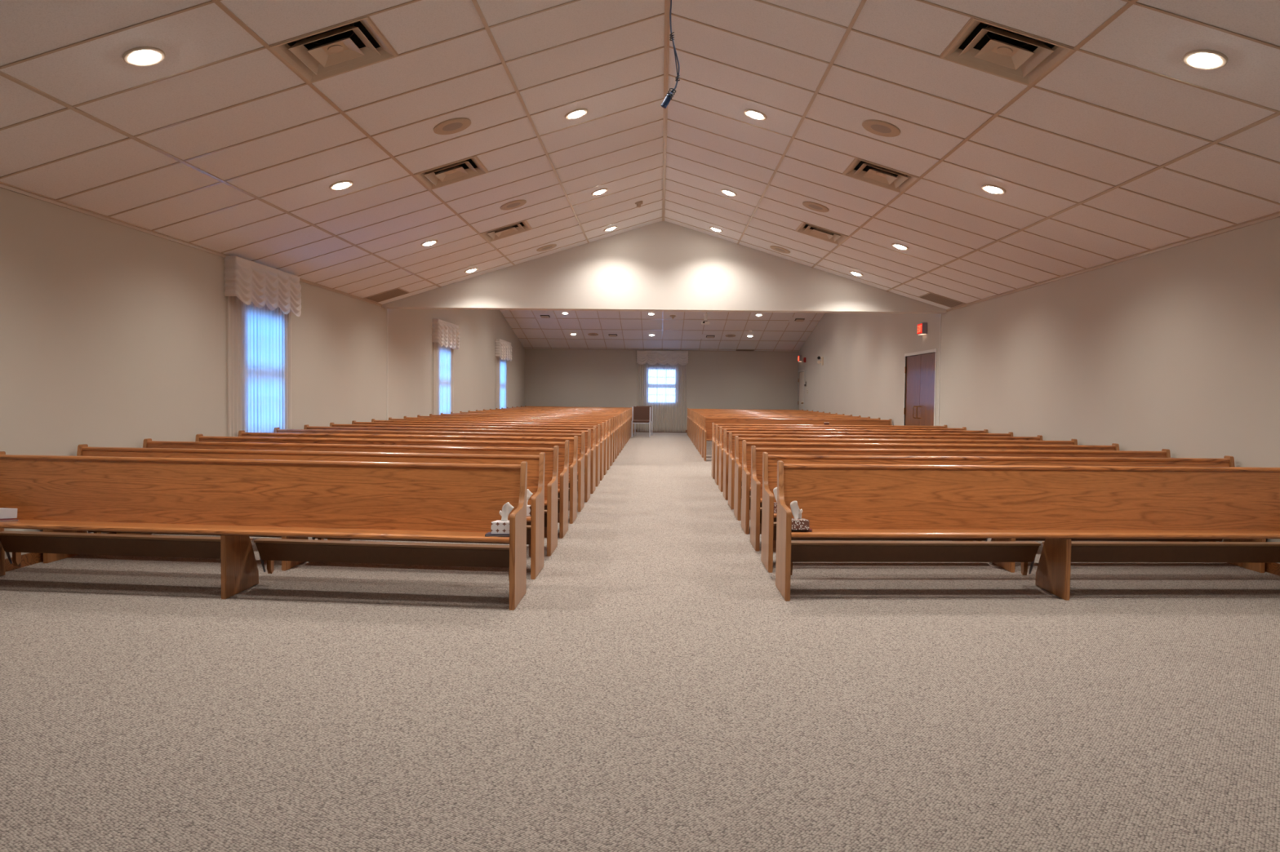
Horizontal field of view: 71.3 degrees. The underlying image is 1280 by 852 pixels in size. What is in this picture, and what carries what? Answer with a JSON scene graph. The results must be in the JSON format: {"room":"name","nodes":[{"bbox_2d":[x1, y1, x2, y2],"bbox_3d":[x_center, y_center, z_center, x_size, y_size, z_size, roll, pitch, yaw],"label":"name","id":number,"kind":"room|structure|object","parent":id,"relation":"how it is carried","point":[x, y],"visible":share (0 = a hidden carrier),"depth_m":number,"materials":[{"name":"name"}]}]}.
{"room":"house of worship","nodes":[
{"label":"house of worship","id":0,"kind":"room"},
{"bbox_2d":[0,187,524,559],"bbox_3d":[-4.239,-1.276,12.610,0.200,4.050,33.100,1,2,1],"label":"wall","id":1,"kind":"structure","parent":0,"point":[112,335],"depth_m":7.77,"materials":[{"name":"paint"}]},
{"bbox_2d":[4,533,115,572],"bbox_3d":[-4.155,0.706,12.680,0.012,0.085,33.100,1,2,1],"label":"baseboard","id":2,"kind":"structure","parent":1,"relation":"attached to","point":[31,558],"depth_m":6.24,"materials":[{"name":"brown wood"}]},
{"bbox_2d":[0,183,382,306],"bbox_3d":[-4.295,-1.576,5.084,0.012,0.024,18.080,1,2,1],"label":"trim","id":3,"kind":"structure","parent":1,"relation":"attached to","point":[2,186],"depth_m":7.36,"materials":[{"name":"metal"}]},
{"bbox_2d":[226,275,291,436],"bbox_3d":[-4.182,-0.441,9.873,0.024,2.540,1.560,1,2,1],"label":"window","id":4,"kind":"structure","parent":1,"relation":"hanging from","point":[260,340],"depth_m":9.77,"materials":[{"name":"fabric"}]},
{"bbox_2d":[224,256,301,316],"bbox_3d":[-4.109,-1.509,9.847,0.176,0.488,1.616,1,2,1],"label":"swag valance","id":5,"kind":"object","parent":1,"relation":"attached to","point":[249,281],"visible":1,"depth_m":9.54,"materials":[{"name":"fabric"}]},
{"bbox_2d":[386,309,387,420],"bbox_3d":[-4.103,-0.606,14.479,0.006,2.578,0.032,1,2,1],"label":"trim","id":6,"kind":"structure","parent":1,"relation":"attached to","point":[387,309],"depth_m":14.46,"materials":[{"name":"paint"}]},
{"bbox_2d":[433,342,453,414],"bbox_3d":[-3.996,-0.741,18.185,0.024,2.540,1.700,1,2,1],"label":"sheer curtain","id":7,"kind":"object","parent":1,"relation":"hanging from","point":[443,357],"visible":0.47,"depth_m":18.11,"materials":[{"name":"fabric"}]},
{"bbox_2d":[431,319,459,350],"bbox_3d":[-3.922,-1.840,18.158,0.176,0.539,1.756,1,2,1],"label":"swag valance","id":8,"kind":"object","parent":1,"relation":"attached to","point":[446,334],"visible":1,"depth_m":17.76,"materials":[{"name":"fabric"}]},
{"bbox_2d":[496,356,507,408],"bbox_3d":[-3.846,-0.981,24.846,0.024,2.540,1.780,1,2,1],"label":"sheer curtain","id":9,"kind":"object","parent":1,"relation":"hanging from","point":[501,365],"visible":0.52,"depth_m":24.80,"materials":[{"name":"fabric"}]},
{"bbox_2d":[495,338,511,361],"bbox_3d":[-3.772,-2.095,24.821,0.176,0.551,1.836,1,2,1],"label":"swag valance","id":10,"kind":"object","parent":1,"relation":"attached to","point":[503,348],"visible":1,"depth_m":24.35,"materials":[{"name":"fabric"}]},
{"bbox_2d":[0,431,1279,851],"bbox_3d":[0.286,0.877,12.586,9.300,0.150,33.500,1,2,1],"label":"floor","id":11,"kind":"structure","parent":0,"point":[654,687],"depth_m":3.63,"materials":[{"name":"carpet"}]},
{"bbox_2d":[0,451,527,610],"bbox_3d":[-2.485,0.614,5.544,3.603,0.824,0.510,1,2,6],"label":"pew","id":12,"kind":"object","parent":11,"relation":"on","point":[235,500],"visible":1,"depth_m":5.64,"materials":[{"name":"brown wood"}]},
{"bbox_2d":[0,507,17,519],"bbox_3d":[-4.054,0.552,5.620,0.110,0.079,0.204,1,2,7],"label":"tissue box","id":13,"kind":"object","parent":12,"relation":"on","point":[5,513],"visible":1,"depth_m":5.64,"materials":[{"name":"cardboard"}]},
{"bbox_2d":[490,502,514,533],"bbox_3d":[-0.806,0.545,5.279,0.115,0.193,0.235,1,2,0],"label":"tissue box","id":14,"kind":"object","parent":12,"relation":"on","point":[499,526],"visible":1,"depth_m":5.17,"materials":[{"name":"paper"}]},
{"bbox_2d":[42,444,545,579],"bbox_3d":[-2.466,0.584,6.398,3.603,0.824,0.510,1,2,6],"label":"pew","id":15,"kind":"object","parent":11,"relation":"on","point":[535,464],"visible":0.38,"depth_m":6.46,"materials":[{"name":"brown wood"}]},
{"bbox_2d":[526,488,532,516],"bbox_3d":[-0.797,0.528,6.133,0.115,0.193,0.235,1,2,0],"label":"tissue box","id":16,"kind":"object","parent":15,"relation":"on","point":[529,494],"visible":0.3,"depth_m":6.11,"materials":[{"name":"paper"}]},
{"bbox_2d":[115,438,558,556],"bbox_3d":[-2.447,0.553,7.252,3.603,0.824,0.510,1,2,6],"label":"pew","id":17,"kind":"object","parent":11,"relation":"on","point":[551,467],"visible":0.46,"depth_m":7.31,"materials":[{"name":"brown wood"}]},
{"bbox_2d":[195,434,568,537],"bbox_3d":[-2.428,0.522,8.107,3.603,0.824,0.510,1,2,6],"label":"pew","id":18,"kind":"object","parent":11,"relation":"on","point":[563,447],"visible":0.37,"depth_m":8.17,"materials":[{"name":"brown wood"}]},
{"bbox_2d":[238,430,577,524],"bbox_3d":[-2.408,0.491,8.961,3.603,0.824,0.510,1,2,6],"label":"pew","id":19,"kind":"object","parent":11,"relation":"on","point":[573,442],"visible":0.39,"depth_m":9.03,"materials":[{"name":"brown wood"}]},
{"bbox_2d":[273,427,585,511],"bbox_3d":[-2.389,0.460,9.815,3.603,0.824,0.510,1,2,6],"label":"pew","id":20,"kind":"object","parent":11,"relation":"on","point":[581,437],"visible":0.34,"depth_m":9.88,"materials":[{"name":"brown wood"}]},
{"bbox_2d":[303,424,591,502],"bbox_3d":[-2.370,0.429,10.669,3.603,0.824,0.510,1,2,6],"label":"pew","id":21,"kind":"object","parent":11,"relation":"on","point":[588,433],"visible":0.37,"depth_m":10.73,"materials":[{"name":"brown wood"}]},
{"bbox_2d":[329,422,595,493],"bbox_3d":[-2.351,0.399,11.524,3.603,0.824,0.510,1,2,6],"label":"pew","id":22,"kind":"object","parent":11,"relation":"on","point":[593,456],"visible":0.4,"depth_m":11.58,"materials":[{"name":"brown wood"}]},
{"bbox_2d":[351,420,600,486],"bbox_3d":[-2.332,0.368,12.378,3.603,0.824,0.510,1,2,6],"label":"pew","id":23,"kind":"object","parent":11,"relation":"on","point":[353,422],"visible":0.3,"depth_m":12.44,"materials":[{"name":"brown wood"}]},
{"bbox_2d":[371,418,604,480],"bbox_3d":[-2.313,0.337,13.232,3.603,0.824,0.510,1,2,6],"label":"pew","id":24,"kind":"object","parent":11,"relation":"on","point":[602,432],"visible":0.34,"depth_m":13.29,"materials":[{"name":"brown wood"}]},
{"bbox_2d":[388,417,607,475],"bbox_3d":[-2.293,0.306,14.086,3.603,0.824,0.510,1,2,6],"label":"pew","id":25,"kind":"object","parent":11,"relation":"on","point":[389,418],"visible":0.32,"depth_m":14.15,"materials":[{"name":"brown wood"}]},
{"bbox_2d":[404,416,610,470],"bbox_3d":[-2.274,0.275,14.941,3.603,0.824,0.510,1,2,6],"label":"pew","id":26,"kind":"object","parent":11,"relation":"on","point":[405,417],"visible":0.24,"depth_m":14.99,"materials":[{"name":"brown wood"}]},
{"bbox_2d":[417,414,613,466],"bbox_3d":[-2.255,0.244,15.795,3.603,0.824,0.510,1,2,6],"label":"pew","id":27,"kind":"object","parent":11,"relation":"on","point":[418,415],"visible":0.19,"depth_m":15.86,"materials":[{"name":"brown wood"}]},
{"bbox_2d":[429,413,615,462],"bbox_3d":[-2.236,0.213,16.649,3.603,0.824,0.510,1,2,6],"label":"pew","id":28,"kind":"object","parent":11,"relation":"on","point":[430,415],"visible":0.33,"depth_m":16.71,"materials":[{"name":"brown wood"}]},
{"bbox_2d":[440,413,617,458],"bbox_3d":[-2.217,0.183,17.503,3.603,0.824,0.510,1,2,6],"label":"pew","id":29,"kind":"object","parent":11,"relation":"on","point":[442,414],"visible":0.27,"depth_m":17.57,"materials":[{"name":"brown wood"}]},
{"bbox_2d":[450,412,619,455],"bbox_3d":[-2.198,0.152,18.357,3.603,0.824,0.510,1,2,6],"label":"pew","id":30,"kind":"object","parent":11,"relation":"on","point":[618,445],"visible":0.18,"depth_m":18.42,"materials":[{"name":"brown wood"}]},
{"bbox_2d":[459,411,622,453],"bbox_3d":[-2.179,0.121,19.212,3.603,0.824,0.510,1,2,6],"label":"pew","id":31,"kind":"object","parent":11,"relation":"on","point":[460,411],"visible":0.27,"depth_m":19.28,"materials":[{"name":"brown wood"}]},
{"bbox_2d":[468,410,623,450],"bbox_3d":[-2.159,0.090,20.066,3.603,0.824,0.510,1,2,6],"label":"pew","id":32,"kind":"object","parent":11,"relation":"on","point":[468,411],"visible":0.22,"depth_m":20.13,"materials":[{"name":"brown wood"}]},
{"bbox_2d":[475,409,624,448],"bbox_3d":[-2.140,0.059,20.920,3.603,0.824,0.510,1,2,6],"label":"pew","id":33,"kind":"object","parent":11,"relation":"on","point":[476,410],"visible":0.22,"depth_m":20.98,"materials":[{"name":"brown wood"}]},
{"bbox_2d":[483,408,626,445],"bbox_3d":[-2.121,0.029,21.774,3.603,0.824,0.510,1,2,6],"label":"pew","id":34,"kind":"object","parent":11,"relation":"on","point":[483,409],"visible":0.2,"depth_m":21.82,"materials":[{"name":"brown wood"}]},
{"bbox_2d":[489,408,627,443],"bbox_3d":[-2.102,-0.002,22.628,3.603,0.824,0.510,1,2,6],"label":"pew","id":35,"kind":"object","parent":11,"relation":"on","point":[490,409],"visible":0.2,"depth_m":22.71,"materials":[{"name":"brown wood"}]},
{"bbox_2d":[495,408,628,442],"bbox_3d":[-2.083,-0.033,23.483,3.603,0.824,0.510,1,2,6],"label":"pew","id":36,"kind":"object","parent":11,"relation":"on","point":[495,408],"visible":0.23,"depth_m":23.56,"materials":[{"name":"brown wood"}]},
{"bbox_2d":[501,407,629,439],"bbox_3d":[-2.064,-0.064,24.337,3.603,0.824,0.510,1,2,6],"label":"pew","id":37,"kind":"object","parent":11,"relation":"on","point":[502,407],"visible":0.13,"depth_m":24.39,"materials":[{"name":"brown wood"}]},
{"bbox_2d":[506,407,631,438],"bbox_3d":[-2.045,-0.095,25.191,3.603,0.824,0.510,1,2,6],"label":"pew","id":38,"kind":"object","parent":11,"relation":"on","point":[507,407],"visible":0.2,"depth_m":25.25,"materials":[{"name":"brown wood"}]},
{"bbox_2d":[511,406,631,437],"bbox_3d":[-2.025,-0.126,26.046,3.603,0.824,0.510,1,2,6],"label":"pew","id":39,"kind":"object","parent":11,"relation":"on","point":[512,406],"visible":0.15,"depth_m":26.13,"materials":[{"name":"brown wood"}]},
{"bbox_2d":[631,406,650,437],"bbox_3d":[0.035,-0.123,25.838,0.542,0.880,0.550,1,2,1],"label":"chair","id":40,"kind":"object","parent":11,"relation":"on","point":[640,415],"visible":1,"depth_m":26.00,"materials":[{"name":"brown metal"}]},
{"bbox_2d":[634,405,653,435],"bbox_3d":[0.111,-0.166,27.036,0.542,0.880,0.550,1,2,1],"label":"chair","id":41,"kind":"object","parent":11,"relation":"on","point":[651,410],"visible":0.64,"depth_m":27.21,"materials":[{"name":"silver metal"}]},
{"bbox_2d":[687,408,803,435],"bbox_3d":[3.250,-0.117,27.438,3.585,0.824,0.484,1,2,1],"label":"pew","id":42,"kind":"object","parent":11,"relation":"on","point":[687,408],"visible":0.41,"depth_m":27.57,"materials":[{"name":"brown wood"}]},
{"bbox_2d":[688,408,808,436],"bbox_3d":[3.231,-0.086,26.564,3.585,0.824,0.484,1,2,1],"label":"pew","id":43,"kind":"object","parent":11,"relation":"on","point":[688,409],"visible":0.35,"depth_m":26.71,"materials":[{"name":"brown wood"}]},
{"bbox_2d":[688,408,813,438],"bbox_3d":[3.211,-0.054,25.689,3.585,0.824,0.484,1,2,1],"label":"pew","id":44,"kind":"object","parent":11,"relation":"on","point":[689,409],"visible":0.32,"depth_m":25.83,"materials":[{"name":"brown wood"}]},
{"bbox_2d":[689,409,818,439],"bbox_3d":[3.191,-0.022,24.815,3.585,0.824,0.484,1,2,1],"label":"pew","id":45,"kind":"object","parent":11,"relation":"on","point":[690,410],"visible":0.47,"depth_m":24.95,"materials":[{"name":"brown wood"}]},
{"bbox_2d":[690,409,824,441],"bbox_3d":[3.172,0.009,23.941,3.585,0.824,0.484,1,2,1],"label":"pew","id":46,"kind":"object","parent":11,"relation":"on","point":[691,410],"visible":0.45,"depth_m":24.10,"materials":[{"name":"brown wood"}]},
{"bbox_2d":[692,410,830,443],"bbox_3d":[3.152,0.041,23.067,3.585,0.824,0.484,1,2,1],"label":"pew","id":47,"kind":"object","parent":11,"relation":"on","point":[692,411],"visible":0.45,"depth_m":23.21,"materials":[{"name":"brown wood"}]},
{"bbox_2d":[693,411,837,444],"bbox_3d":[3.132,0.072,22.192,3.585,0.824,0.484,1,2,1],"label":"pew","id":48,"kind":"object","parent":11,"relation":"on","point":[694,411],"visible":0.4,"depth_m":22.34,"materials":[{"name":"brown wood"}]},
{"bbox_2d":[694,412,844,447],"bbox_3d":[3.113,0.104,21.318,3.585,0.824,0.484,1,2,1],"label":"pew","id":49,"kind":"object","parent":11,"relation":"on","point":[695,412],"visible":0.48,"depth_m":21.46,"materials":[{"name":"brown wood"}]},
{"bbox_2d":[696,413,852,449],"bbox_3d":[3.093,0.135,20.444,3.585,0.824,0.484,1,2,1],"label":"pew","id":50,"kind":"object","parent":11,"relation":"on","point":[696,413],"visible":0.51,"depth_m":20.59,"materials":[{"name":"brown wood"}]},
{"bbox_2d":[697,413,861,452],"bbox_3d":[3.074,0.167,19.570,3.585,0.824,0.484,1,2,1],"label":"pew","id":51,"kind":"object","parent":11,"relation":"on","point":[698,414],"visible":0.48,"depth_m":19.72,"materials":[{"name":"brown wood"}]},
{"bbox_2d":[699,414,870,454],"bbox_3d":[3.054,0.198,18.696,3.585,0.824,0.484,1,2,1],"label":"pew","id":52,"kind":"object","parent":11,"relation":"on","point":[700,415],"visible":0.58,"depth_m":18.84,"materials":[{"name":"brown wood"}]},
{"bbox_2d":[701,415,880,457],"bbox_3d":[3.034,0.230,17.821,3.585,0.824,0.484,1,2,1],"label":"pew","id":53,"kind":"object","parent":11,"relation":"on","point":[703,416],"visible":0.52,"depth_m":17.97,"materials":[{"name":"brown wood"}]},
{"bbox_2d":[703,417,892,461],"bbox_3d":[3.015,0.262,16.947,3.585,0.824,0.484,1,2,1],"label":"pew","id":54,"kind":"object","parent":11,"relation":"on","point":[708,422],"visible":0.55,"depth_m":17.10,"materials":[{"name":"brown wood"}]},
{"bbox_2d":[711,422,947,479],"bbox_3d":[2.917,0.384,13.550,3.686,0.824,0.520,1,2,-3],"label":"pew","id":55,"kind":"object","parent":11,"relation":"on","point":[713,424],"visible":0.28,"depth_m":13.66,"materials":[{"name":"brown wood"}]},
{"bbox_2d":[715,424,966,484],"bbox_3d":[2.895,0.415,12.685,3.686,0.824,0.520,1,2,-3],"label":"pew","id":56,"kind":"object","parent":11,"relation":"on","point":[717,427],"visible":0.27,"depth_m":12.79,"materials":[{"name":"brown wood"}]},
{"bbox_2d":[718,426,988,492],"bbox_3d":[2.873,0.446,11.820,3.686,0.824,0.520,1,2,-3],"label":"pew","id":57,"kind":"object","parent":11,"relation":"on","point":[721,430],"visible":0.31,"depth_m":11.93,"materials":[{"name":"brown wood"}]},
{"bbox_2d":[722,429,1013,500],"bbox_3d":[2.850,0.477,10.955,3.686,0.824,0.520,1,2,-3],"label":"pew","id":58,"kind":"object","parent":11,"relation":"on","point":[726,433],"visible":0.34,"depth_m":11.06,"materials":[{"name":"brown wood"}]},
{"bbox_2d":[728,432,1042,509],"bbox_3d":[2.828,0.509,10.089,3.686,0.824,0.520,1,2,-3],"label":"pew","id":59,"kind":"object","parent":11,"relation":"on","point":[731,437],"visible":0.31,"depth_m":10.19,"materials":[{"name":"brown wood"}]},
{"bbox_2d":[733,435,1077,520],"bbox_3d":[2.805,0.540,9.224,3.686,0.824,0.520,1,2,-3],"label":"pew","id":60,"kind":"object","parent":11,"relation":"on","point":[738,441],"visible":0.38,"depth_m":9.33,"materials":[{"name":"brown wood"}]},
{"bbox_2d":[741,440,1119,534],"bbox_3d":[2.783,0.571,8.359,3.686,0.824,0.520,1,2,-3],"label":"pew","id":61,"kind":"object","parent":11,"relation":"on","point":[746,446],"visible":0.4,"depth_m":8.47,"materials":[{"name":"brown wood"}]},
{"bbox_2d":[750,445,1194,551],"bbox_3d":[2.761,0.602,7.494,3.686,0.824,0.520,1,2,-3],"label":"pew","id":62,"kind":"object","parent":11,"relation":"on","point":[756,453],"visible":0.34,"depth_m":7.61,"materials":[{"name":"brown wood"}]},
{"bbox_2d":[760,452,1266,573],"bbox_3d":[2.738,0.633,6.629,3.686,0.824,0.520,1,2,-3],"label":"pew","id":63,"kind":"object","parent":11,"relation":"on","point":[769,462],"visible":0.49,"depth_m":6.74,"materials":[{"name":"brown wood"}]},
{"bbox_2d":[773,487,777,512],"bbox_3d":[1.011,0.536,6.438,0.115,0.193,0.235,1,2,1],"label":"tissue box","id":64,"kind":"object","parent":63,"relation":"on","point":[775,491],"visible":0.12,"depth_m":6.45,"materials":[{"name":"paper"}]},
{"bbox_2d":[775,460,1279,601],"bbox_3d":[2.716,0.665,5.764,3.686,0.824,0.520,1,2,-3],"label":"pew","id":65,"kind":"object","parent":11,"relation":"on","point":[1056,504],"visible":1,"depth_m":5.87,"materials":[{"name":"brown wood"}]},
{"bbox_2d":[791,528,812,532],"bbox_3d":[1.001,0.651,5.598,0.150,0.031,0.210,1,2,8],"label":"book","id":66,"kind":"object","parent":65,"relation":"on","point":[810,530],"visible":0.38,"depth_m":5.49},
{"bbox_2d":[790,501,808,529],"bbox_3d":[0.986,0.558,5.562,0.108,0.185,0.234,1,2,2],"label":"tissue box","id":67,"kind":"object","parent":66,"relation":"on","point":[797,522],"visible":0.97,"depth_m":5.48,"materials":[{"name":"paper"}]},
{"bbox_2d":[0,0,1279,310],"bbox_3d":[0.156,-2.210,4.961,8.904,1.364,18.080,1,2,1],"label":"ceiling","id":68,"kind":"structure","parent":0,"point":[1124,148],"depth_m":6.69,"materials":[{"name":"tile"}]},
{"bbox_2d":[122,46,165,66],"bbox_3d":[-2.736,-2.038,4.922,0.204,0.072,0.211,1,2,6],"label":"recessed light","id":69,"kind":"object","parent":68,"relation":"in","point":[143,56],"visible":1,"depth_m":4.90,"materials":[{"name":"glass"}]},
{"bbox_2d":[268,17,397,84],"bbox_3d":[-1.905,-2.429,5.495,0.650,0.429,0.607,1,2,1],"label":"ceiling vent","id":70,"kind":"object","parent":68,"relation":"in","point":[357,44],"visible":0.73,"depth_m":5.59,"materials":[{"name":"metal"}]},
{"bbox_2d":[328,180,353,190],"bbox_3d":[-2.668,-2.147,7.965,0.204,0.072,0.211,1,2,6],"label":"recessed light","id":71,"kind":"object","parent":68,"relation":"in","point":[340,185],"visible":1,"depth_m":7.93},
{"bbox_2d":[364,288,409,302],"bbox_3d":[-3.817,-1.974,13.486,0.519,0.165,0.610,1,2,1],"label":"ceiling vent","id":72,"kind":"object","parent":68,"relation":"in","point":[394,293],"visible":1,"depth_m":13.48,"materials":[{"name":"metal"}]},
{"bbox_2d":[413,156,488,191],"bbox_3d":[-1.836,-2.539,8.540,0.650,0.429,0.607,1,2,1],"label":"ceiling vent","id":73,"kind":"object","parent":68,"relation":"in","point":[470,167],"visible":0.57,"depth_m":8.63,"materials":[{"name":"metal"}]},
{"bbox_2d":[433,117,471,134],"bbox_3d":[-1.539,-2.458,7.317,0.302,0.103,0.313,1,2,6],"label":"ceiling speaker","id":74,"kind":"object","parent":68,"relation":"attached to","point":[453,126],"visible":1,"depth_m":7.29},
{"bbox_2d":[480,220,531,242],"bbox_3d":[-1.768,-2.649,11.585,0.650,0.429,0.607,1,2,1],"label":"ceiling vent","id":75,"kind":"object","parent":68,"relation":"in","point":[520,227],"visible":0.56,"depth_m":11.68,"materials":[{"name":"metal"}]},
{"bbox_2d":[500,200,526,210],"bbox_3d":[-1.471,-2.568,10.360,0.302,0.103,0.313,1,2,6],"label":"ceiling speaker","id":76,"kind":"object","parent":68,"relation":"attached to","point":[517,203],"visible":1,"depth_m":10.33},
{"bbox_2d":[536,244,556,251],"bbox_3d":[-1.403,-2.678,13.407,0.302,0.103,0.313,1,2,6],"label":"ceiling speaker","id":77,"kind":"object","parent":68,"relation":"attached to","point":[552,246],"visible":1,"depth_m":13.38},
{"bbox_2d":[564,108,587,119],"bbox_3d":[-0.564,-2.761,7.895,0.204,0.072,0.211,1,2,6],"label":"recessed light","id":78,"kind":"object","parent":68,"relation":"in","point":[580,113],"visible":1,"depth_m":7.86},
{"bbox_2d":[661,0,679,108],"bbox_3d":[0.167,-2.284,4.718,0.102,1.191,0.039,1,2,1],"label":"microphone","id":79,"kind":"object","parent":68,"relation":"hanging from","point":[668,95],"visible":1,"depth_m":4.72,"materials":[{"name":"black plastic"}]},
{"bbox_2d":[743,109,766,120],"bbox_3d":[1.016,-2.742,7.860,0.204,0.072,0.211,1,2,6],"label":"recessed light","id":80,"kind":"object","parent":68,"relation":"in","point":[754,114],"visible":1,"depth_m":7.83,"materials":[{"name":"glass"}]},
{"bbox_2d":[769,245,790,253],"bbox_3d":[2.094,-2.636,13.330,0.302,0.103,0.313,1,2,6],"label":"ceiling speaker","id":81,"kind":"object","parent":68,"relation":"attached to","point":[781,250],"visible":1,"depth_m":13.29},
{"bbox_2d":[802,201,829,212],"bbox_3d":[2.026,-2.526,10.283,0.302,0.103,0.313,1,2,6],"label":"ceiling speaker","id":82,"kind":"object","parent":68,"relation":"attached to","point":[812,206],"visible":1,"depth_m":10.26},
{"bbox_2d":[795,222,848,244],"bbox_3d":[2.378,-2.599,11.494,0.650,0.429,0.607,1,2,1],"label":"ceiling vent","id":83,"kind":"object","parent":68,"relation":"in","point":[811,230],"visible":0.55,"depth_m":11.59,"materials":[{"name":"metal"}]},
{"bbox_2d":[862,119,900,137],"bbox_3d":[1.958,-2.416,7.240,0.302,0.103,0.313,1,2,6],"label":"ceiling speaker","id":84,"kind":"object","parent":68,"relation":"attached to","point":[882,128],"visible":1,"depth_m":7.22},
{"bbox_2d":[843,158,919,193],"bbox_3d":[2.310,-2.489,8.449,0.650,0.429,0.607,1,2,1],"label":"ceiling vent","id":85,"kind":"object","parent":68,"relation":"in","point":[860,170],"visible":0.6,"depth_m":8.54,"materials":[{"name":"metal"}]},
{"bbox_2d":[918,293,965,307],"bbox_3d":[4.492,-1.875,13.303,0.519,0.165,0.610,1,2,1],"label":"ceiling vent","id":86,"kind":"object","parent":68,"relation":"in","point":[931,297],"visible":1,"depth_m":13.30,"materials":[{"name":"metal"}]},
{"bbox_2d":[981,184,1005,194],"bbox_3d":[3.106,-2.078,7.838,0.204,0.072,0.211,1,2,6],"label":"recessed light","id":87,"kind":"object","parent":68,"relation":"in","point":[990,188],"visible":1,"depth_m":7.80,"materials":[{"name":"glass"}]},
{"bbox_2d":[940,17,1075,86],"bbox_3d":[2.242,-2.379,5.404,0.650,0.429,0.607,1,2,1],"label":"ceiling vent","id":88,"kind":"object","parent":68,"relation":"in","point":[982,46],"visible":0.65,"depth_m":5.50,"materials":[{"name":"metal"}]},
{"bbox_2d":[1182,49,1227,70],"bbox_3d":[3.038,-1.968,4.795,0.204,0.072,0.211,1,2,6],"label":"recessed light","id":89,"kind":"object","parent":68,"relation":"in","point":[1204,60],"visible":1,"depth_m":4.77,"materials":[{"name":"glass"}]},
{"bbox_2d":[524,349,798,430],"bbox_3d":[0.675,-1.163,29.169,9.300,2.730,0.200,1,2,1],"label":"wall","id":90,"kind":"structure","parent":0,"point":[580,378],"depth_m":29.06,"materials":[{"name":"paint"}]},
{"bbox_2d":[636,363,686,431],"bbox_3d":[0.710,-1.112,29.026,1.600,2.600,0.051,1,2,1],"label":"sheer curtain","id":91,"kind":"object","parent":90,"relation":"hanging from","point":[663,388],"visible":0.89,"depth_m":29.02,"materials":[{"name":"fabric"}]},
{"bbox_2d":[636,350,688,365],"bbox_3d":[0.731,-2.202,28.942,1.681,0.484,0.176,1,2,1],"label":"swag valance","id":92,"kind":"object","parent":90,"relation":"attached to","point":[643,357],"visible":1,"depth_m":28.88,"materials":[{"name":"fabric"}]},
{"bbox_2d":[499,310,824,351],"bbox_3d":[0.531,-2.863,21.654,8.900,1.341,14.702,1,2,1],"label":"ceiling","id":93,"kind":"structure","parent":0,"point":[771,331],"depth_m":26.39,"materials":[{"name":"tile"}]},
{"bbox_2d":[533,313,556,319],"bbox_3d":[-2.663,-3.082,25.051,0.580,0.107,0.571,1,2,1],"label":"ceiling vent","id":94,"kind":"object","parent":93,"relation":"in","point":[538,316],"visible":1,"depth_m":25.03,"materials":[{"name":"metal"}]},
{"bbox_2d":[603,333,622,337],"bbox_3d":[-0.822,-2.761,27.093,0.580,0.107,0.571,1,2,1],"label":"ceiling vent","id":95,"kind":"object","parent":93,"relation":"in","point":[605,335],"visible":1,"depth_m":27.08,"materials":[{"name":"metal"}]},
{"bbox_2d":[700,333,720,338],"bbox_3d":[2.139,-2.718,27.078,0.580,0.107,0.571,1,2,1],"label":"ceiling vent","id":96,"kind":"object","parent":93,"relation":"in","point":[703,335],"visible":1,"depth_m":27.00,"materials":[{"name":"metal"}]},
{"bbox_2d":[787,316,811,322],"bbox_3d":[4.477,-2.979,25.014,0.580,0.107,0.571,1,2,1],"label":"ceiling vent","id":97,"kind":"object","parent":93,"relation":"in","point":[793,319],"visible":1,"depth_m":24.96,"materials":[{"name":"metal"}]},
{"bbox_2d":[382,221,947,314],"bbox_3d":[0.362,-2.533,14.153,8.900,1.397,0.320,1,2,1],"label":"wall header","id":98,"kind":"structure","parent":0,"point":[662,266],"depth_m":14.00,"materials":[{"name":"paint"}]},
{"bbox_2d":[797,217,1279,563],"bbox_3d":[4.858,-1.167,12.410,0.200,4.050,33.100,1,2,1],"label":"wall","id":99,"kind":"structure","parent":0,"point":[1176,349],"depth_m":8.84,"materials":[{"name":"paint"}]},
{"bbox_2d":[797,369,804,410],"bbox_3d":[5.124,-0.739,28.234,0.194,2.050,1.240,1,2,1],"label":"door","id":100,"kind":"structure","parent":99,"relation":"in","point":[801,375],"depth_m":28.30,"materials":[{"name":"paint"}]},
{"bbox_2d":[902,348,937,426],"bbox_3d":[4.836,-0.268,15.396,0.194,2.035,1.880,1,2,1],"label":"door","id":101,"kind":"structure","parent":99,"relation":"in","point":[920,371],"depth_m":15.33,"materials":[{"name":"paint"}]},
{"bbox_2d":[916,322,927,335],"bbox_3d":[4.778,-1.644,15.107,0.090,0.189,0.300,1,2,1],"label":"exit sign","id":102,"kind":"object","parent":99,"relation":"attached to","point":[922,327],"visible":1,"depth_m":14.97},
{"bbox_2d":[937,314,941,426],"bbox_3d":[4.788,-0.499,14.284,0.006,2.578,0.032,1,2,1],"label":"trim","id":103,"kind":"structure","parent":99,"relation":"attached to","point":[940,314],"depth_m":14.27,"materials":[{"name":"paint"}]},
{"bbox_2d":[946,213,1279,311],"bbox_3d":[4.590,-1.469,4.889,0.012,0.024,18.080,1,2,1],"label":"trim","id":104,"kind":"structure","parent":99,"relation":"attached to","point":[1274,216],"depth_m":8.29,"materials":[{"name":"metal"}]},
{"bbox_2d":[1194,541,1279,576],"bbox_3d":[4.715,0.837,11.800,0.012,0.085,31.730,1,2,1],"label":"baseboard","id":105,"kind":"structure","parent":99,"relation":"attached to","point":[1273,568],"depth_m":6.46,"materials":[{"name":"brown wood"}]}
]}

